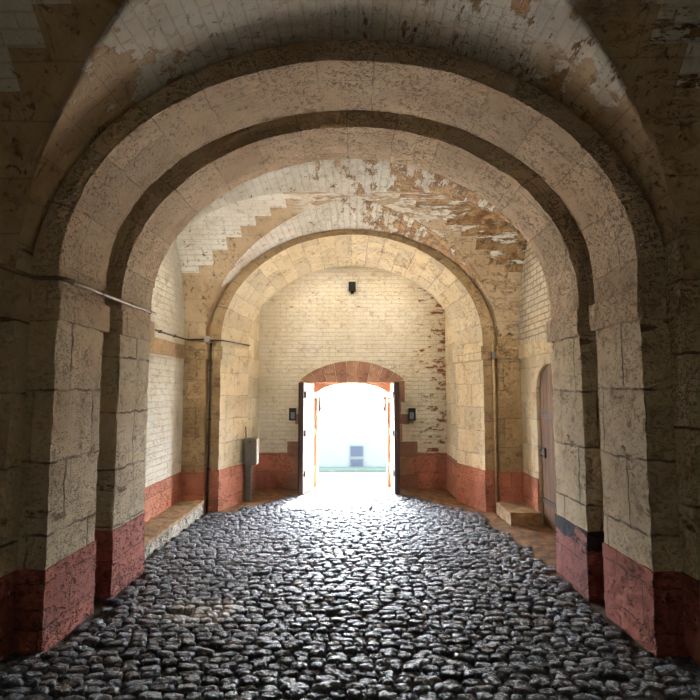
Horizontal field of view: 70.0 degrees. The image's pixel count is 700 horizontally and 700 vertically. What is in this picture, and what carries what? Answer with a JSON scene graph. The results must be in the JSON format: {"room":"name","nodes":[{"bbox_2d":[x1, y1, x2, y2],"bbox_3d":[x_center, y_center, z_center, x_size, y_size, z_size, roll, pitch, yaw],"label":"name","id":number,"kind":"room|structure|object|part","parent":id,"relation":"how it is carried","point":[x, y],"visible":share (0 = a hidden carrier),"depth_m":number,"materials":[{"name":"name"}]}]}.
{"room":"vaulted gateway passage","nodes":[
{"label":"vaulted gateway passage","id":0,"kind":"room"},
{"bbox_2d":[144,239,185,520],"bbox_3d":[-2.628,-0.097,3.020,0.497,4.709,8.759,0,-5,1],"label":"wall","id":1,"kind":"structure","parent":0,"point":[167,353],"depth_m":6.47,"materials":[{"name":"white paint"}]},
{"bbox_2d":[155,329,249,345],"bbox_3d":[-2.215,-0.199,6.529,0.500,0.036,3.212,-1,-5,13],"label":"cable","id":2,"kind":"object","parent":1,"relation":"attached to","point":[159,331],"visible":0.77,"depth_m":7.11,"materials":[{"name":"grey metal"}]},
{"bbox_2d":[204,336,210,342],"bbox_3d":[-2.018,-0.153,7.083,0.075,0.090,0.070,0,-5,1],"label":"junction box","id":3,"kind":"object","parent":2,"relation":"attached to","point":[207,339],"visible":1,"depth_m":7.05,"materials":[{"name":"grey metal"}]},
{"bbox_2d":[247,311,259,493],"bbox_3d":[-1.955,0.388,8.793,0.625,4.708,1.660,0,-5,1],"label":"wall","id":4,"kind":"structure","parent":0,"point":[254,341],"depth_m":8.70,"materials":[{"name":"stone"}]},
{"bbox_2d":[0,483,699,699],"bbox_3d":[-0.009,2.245,3.976,5.800,0.791,11.500,0,-5,1],"label":"floor","id":5,"kind":"structure","parent":0,"point":[280,594],"depth_m":3.52,"materials":[{"name":"grey stone"}]},
{"bbox_2d":[0,247,33,660],"bbox_3d":[-2.299,0.295,3.161,0.455,3.267,0.189,0,-5,1],"label":"pilaster","id":6,"kind":"object","parent":5,"relation":"on","point":[16,294],"visible":0.77,"depth_m":3.11,"materials":[{"name":"stone"}]},
{"bbox_2d":[144,500,204,559],"bbox_3d":[-2.212,2.115,5.817,0.380,0.258,2.317,0,-5,1],"label":"stone ledge","id":7,"kind":"object","parent":5,"relation":"on","point":[159,530],"visible":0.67,"depth_m":5.90,"materials":[{"name":"white stone"}]},
{"bbox_2d":[181,327,209,513],"bbox_3d":[-2.258,0.675,7.150,0.454,3.358,0.173,0,-5,1],"label":"pilaster","id":8,"kind":"object","parent":5,"relation":"on","point":[195,372],"visible":0.64,"depth_m":7.07,"materials":[{"name":"brown stone"}]},
{"bbox_2d":[244,427,258,501],"bbox_3d":[-1.539,1.788,7.772,0.210,1.184,0.202,0,-5,1],"label":"electrical box","id":9,"kind":"object","parent":5,"relation":"on","point":[251,454],"visible":0.92,"depth_m":7.72,"materials":[{"name":"grey metal"}]},
{"bbox_3d":[-1.581,2.070,7.785,0.090,0.623,0.090,0,-5,1],"label":"post","id":10,"kind":"part","parent":9,"relation":"part of","materials":[{"name":"grey metal"}]},
{"bbox_3d":[-1.537,1.570,7.706,0.166,0.380,0.010,0,-5,1],"label":"cabinet door","id":11,"kind":"part","parent":9,"relation":"part of","materials":[{"name":"grey metal"}]},
{"bbox_3d":[-1.440,1.578,7.800,0.012,0.380,0.160,0,-5,1],"label":"panel","id":12,"kind":"part","parent":9,"relation":"part of","materials":[{"name":"metal"}]},
{"bbox_2d":[13,40,684,657],"bbox_3d":[-0.015,-0.284,3.568,5.116,4.525,0.673,0,-5,1],"label":"stone archway","id":13,"kind":"object","parent":5,"relation":"on","point":[57,552],"visible":0.7,"depth_m":3.41,"materials":[{"name":"beige stone"}]},
{"bbox_2d":[0,263,156,315],"bbox_3d":[-1.972,-0.446,3.590,0.216,0.038,2.440,0,-5,1],"label":"conduit","id":14,"kind":"object","parent":13,"relation":"attached to","point":[2,266],"visible":1,"depth_m":3.38,"materials":[{"name":"grey metal"}]},
{"bbox_2d":[94,110,604,601],"bbox_3d":[-0.008,-0.177,4.441,5.118,4.494,0.678,0,-5,1],"label":"stone archway","id":15,"kind":"object","parent":5,"relation":"on","point":[143,239],"visible":0.55,"depth_m":4.29,"materials":[{"name":"beige stone"}]},
{"bbox_2d":[205,229,497,511],"bbox_3d":[0.026,0.142,7.630,5.109,4.532,0.843,0,-5,1],"label":"stone archway","id":16,"kind":"object","parent":5,"relation":"on","point":[236,310],"visible":0.55,"depth_m":7.48,"materials":[{"name":"stone"}]},
{"bbox_2d":[206,343,212,511],"bbox_3d":[-2.014,1.094,7.152,0.044,2.393,0.053,0,-5,1],"label":"pipe","id":17,"kind":"object","parent":16,"relation":"attached to","point":[209,370],"visible":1,"depth_m":7.13,"materials":[{"name":"black metal"}]},
{"bbox_2d":[491,341,497,501],"bbox_3d":[2.056,1.079,7.097,0.060,2.413,0.085,0,-5,1],"label":"pipe","id":18,"kind":"object","parent":16,"relation":"attached to","point":[493,353],"visible":0.9,"depth_m":7.10,"materials":[{"name":"grey metal"}]},
{"bbox_2d":[494,327,522,501],"bbox_3d":[2.300,0.671,7.106,0.453,3.351,0.173,0,-5,1],"label":"pilaster","id":19,"kind":"object","parent":5,"relation":"on","point":[508,379],"visible":0.59,"depth_m":7.03,"materials":[{"name":"brown stone"}]},
{"bbox_2d":[496,502,541,525],"bbox_3d":[2.211,2.187,6.588,0.409,0.247,0.660,0,-5,1],"label":"stone step","id":20,"kind":"structure","parent":5,"relation":"on","point":[513,513],"depth_m":6.34,"materials":[{"name":"beige stone"}]},
{"bbox_2d":[665,245,699,667],"bbox_3d":[2.260,0.291,3.115,0.458,3.271,0.190,0,-5,1],"label":"pilaster","id":21,"kind":"object","parent":5,"relation":"on","point":[682,294],"visible":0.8,"depth_m":3.07,"materials":[{"name":"stone"}]},
{"bbox_2d":[0,0,699,280],"bbox_3d":[-0.041,-1.580,1.204,5.012,1.957,4.542,0,-5,1],"label":"ceiling","id":22,"kind":"structure","parent":0,"point":[629,69],"depth_m":3.05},
{"bbox_2d":[176,159,526,342],"bbox_3d":[0.008,-1.169,6.090,5.009,1.958,2.765,0,-5,1],"label":"ceiling","id":23,"kind":"structure","parent":0,"point":[270,210],"depth_m":6.70,"materials":[{"name":"beige brick"}]},
{"bbox_2d":[258,266,446,488],"bbox_3d":[0.043,0.385,9.365,4.007,4.806,0.521,0,-5,1],"label":"wall","id":24,"kind":"structure","parent":0,"point":[391,322],"depth_m":9.16,"materials":[{"name":"brick"}]},
{"bbox_2d":[289,408,295,420],"bbox_3d":[-1.035,1.158,9.014,0.120,0.220,0.113,0,-5,1],"label":"wall fitting","id":25,"kind":"object","parent":24,"relation":"attached to","point":[292,411],"visible":1,"depth_m":8.96,"materials":[{"name":"black plastic"}]},
{"bbox_2d":[318,396,322,411],"bbox_3d":[-0.568,1.040,9.643,0.066,0.300,0.160,-1,-5,17],"label":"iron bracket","id":26,"kind":"object","parent":24,"relation":"attached to","point":[320,397],"visible":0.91,"depth_m":9.58,"materials":[{"name":"white metal"}]},
{"bbox_3d":[-0.584,1.036,9.588,0.060,0.300,0.030,0,-5,1],"label":"plate","id":27,"kind":"part","parent":26,"relation":"part of","materials":[{"name":"metal"}]},
{"bbox_2d":[287,361,417,488],"bbox_3d":[0.042,1.375,9.086,2.342,2.340,0.146,0,-5,1],"label":"door surround","id":28,"kind":"object","parent":24,"relation":"attached to","point":[407,449],"visible":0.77,"depth_m":9.08,"materials":[{"name":"stone"}]},
{"bbox_2d":[298,382,314,494],"bbox_3d":[-0.759,1.500,8.686,0.141,1.865,0.695,-1,-5,12],"label":"door","id":29,"kind":"structure","parent":28,"relation":"attached to","point":[306,430],"depth_m":8.55,"materials":[{"name":"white wood"}]},
{"bbox_2d":[388,382,399,493],"bbox_3d":[0.775,1.499,8.680,0.141,1.865,0.661,0,-5,-5],"label":"door","id":30,"kind":"structure","parent":28,"relation":"attached to","point":[394,394],"depth_m":8.45,"materials":[{"name":"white wood"}]},
{"bbox_2d":[349,282,355,293],"bbox_3d":[0.040,-1.143,9.190,0.130,0.205,0.125,0,-5,1],"label":"box","id":31,"kind":"object","parent":24,"relation":"attached to","point":[352,285],"visible":1,"depth_m":9.13,"materials":[{"name":"black plastic"}]},
{"bbox_2d":[314,382,390,486],"bbox_3d":[0.044,1.624,9.357,1.534,2.131,0.324,0,-5,1],"label":"door frame","id":32,"kind":"structure","parent":24,"relation":"attached to","point":[318,387],"depth_m":9.25,"materials":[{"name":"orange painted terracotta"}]},
{"bbox_2d":[382,396,386,411],"bbox_3d":[0.660,1.040,9.631,0.066,0.300,0.160,1,-5,-15],"label":"iron bracket","id":33,"kind":"object","parent":24,"relation":"attached to","point":[384,397],"visible":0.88,"depth_m":9.57,"materials":[{"name":"white metal"}]},
{"bbox_3d":[0.676,1.035,9.576,0.060,0.300,0.030,0,-5,1],"label":"plate","id":34,"kind":"part","parent":33,"relation":"part of","materials":[{"name":"metal"}]},
{"bbox_2d":[408,408,415,420],"bbox_3d":[1.115,1.157,8.993,0.120,0.220,0.113,0,-5,1],"label":"wall fitting","id":35,"kind":"object","parent":24,"relation":"attached to","point":[411,411],"visible":1,"depth_m":8.94,"materials":[{"name":"black plastic"}]},
{"bbox_2d":[318,473,386,483],"bbox_3d":[0.446,8.231,49.292,80.000,4.655,80.380,0,-5,1],"label":"floor","id":36,"kind":"structure","parent":0,"point":[342,478],"depth_m":10.15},
{"bbox_2d":[315,384,388,472],"bbox_3d":[0.267,4.055,31.646,16.000,10.585,4.250,0,-5,1],"label":"doorway opening","id":37,"kind":"object","parent":36,"relation":"on","point":[352,417],"visible":0.23,"depth_m":29.70,"materials":[{"name":"pale painted plaster"},{"name":"window glass"}]},
{"bbox_3d":[0.397,6.637,29.415,0.740,0.407,0.020,0,-5,1],"label":"pane","id":38,"kind":"part","parent":37,"relation":"part of","materials":[{"name":"blue glass"}]},
{"bbox_3d":[0.397,5.969,29.471,0.740,0.584,0.020,0,-5,1],"label":"pane","id":39,"kind":"part","parent":37,"relation":"part of","materials":[{"name":"blue glass"}]},
{"bbox_2d":[445,312,456,497],"bbox_3d":[2.030,0.384,8.754,0.624,4.708,1.659,0,-5,1],"label":"wall","id":40,"kind":"structure","parent":0,"point":[451,456],"depth_m":8.57,"materials":[{"name":"stone"}]},
{"bbox_2d":[518,242,551,523],"bbox_3d":[2.587,-0.102,2.969,0.499,4.710,8.760,0,-5,1],"label":"wall","id":41,"kind":"structure","parent":0,"point":[535,354],"depth_m":6.59,"materials":[{"name":"beige paint"}]},
{"bbox_2d":[539,364,556,531],"bbox_3d":[2.435,1.178,5.979,0.111,2.017,0.830,0,-5,1],"label":"door","id":42,"kind":"structure","parent":41,"relation":"in","point":[547,449],"depth_m":6.15,"materials":[{"name":"brown wood"}]},
{"bbox_3d":[2.436,1.290,6.285,0.025,0.120,0.110,0,-5,1],"label":"lock plate","id":43,"kind":"part","parent":42,"relation":"part of","materials":[{"name":"metal"}]}
]}

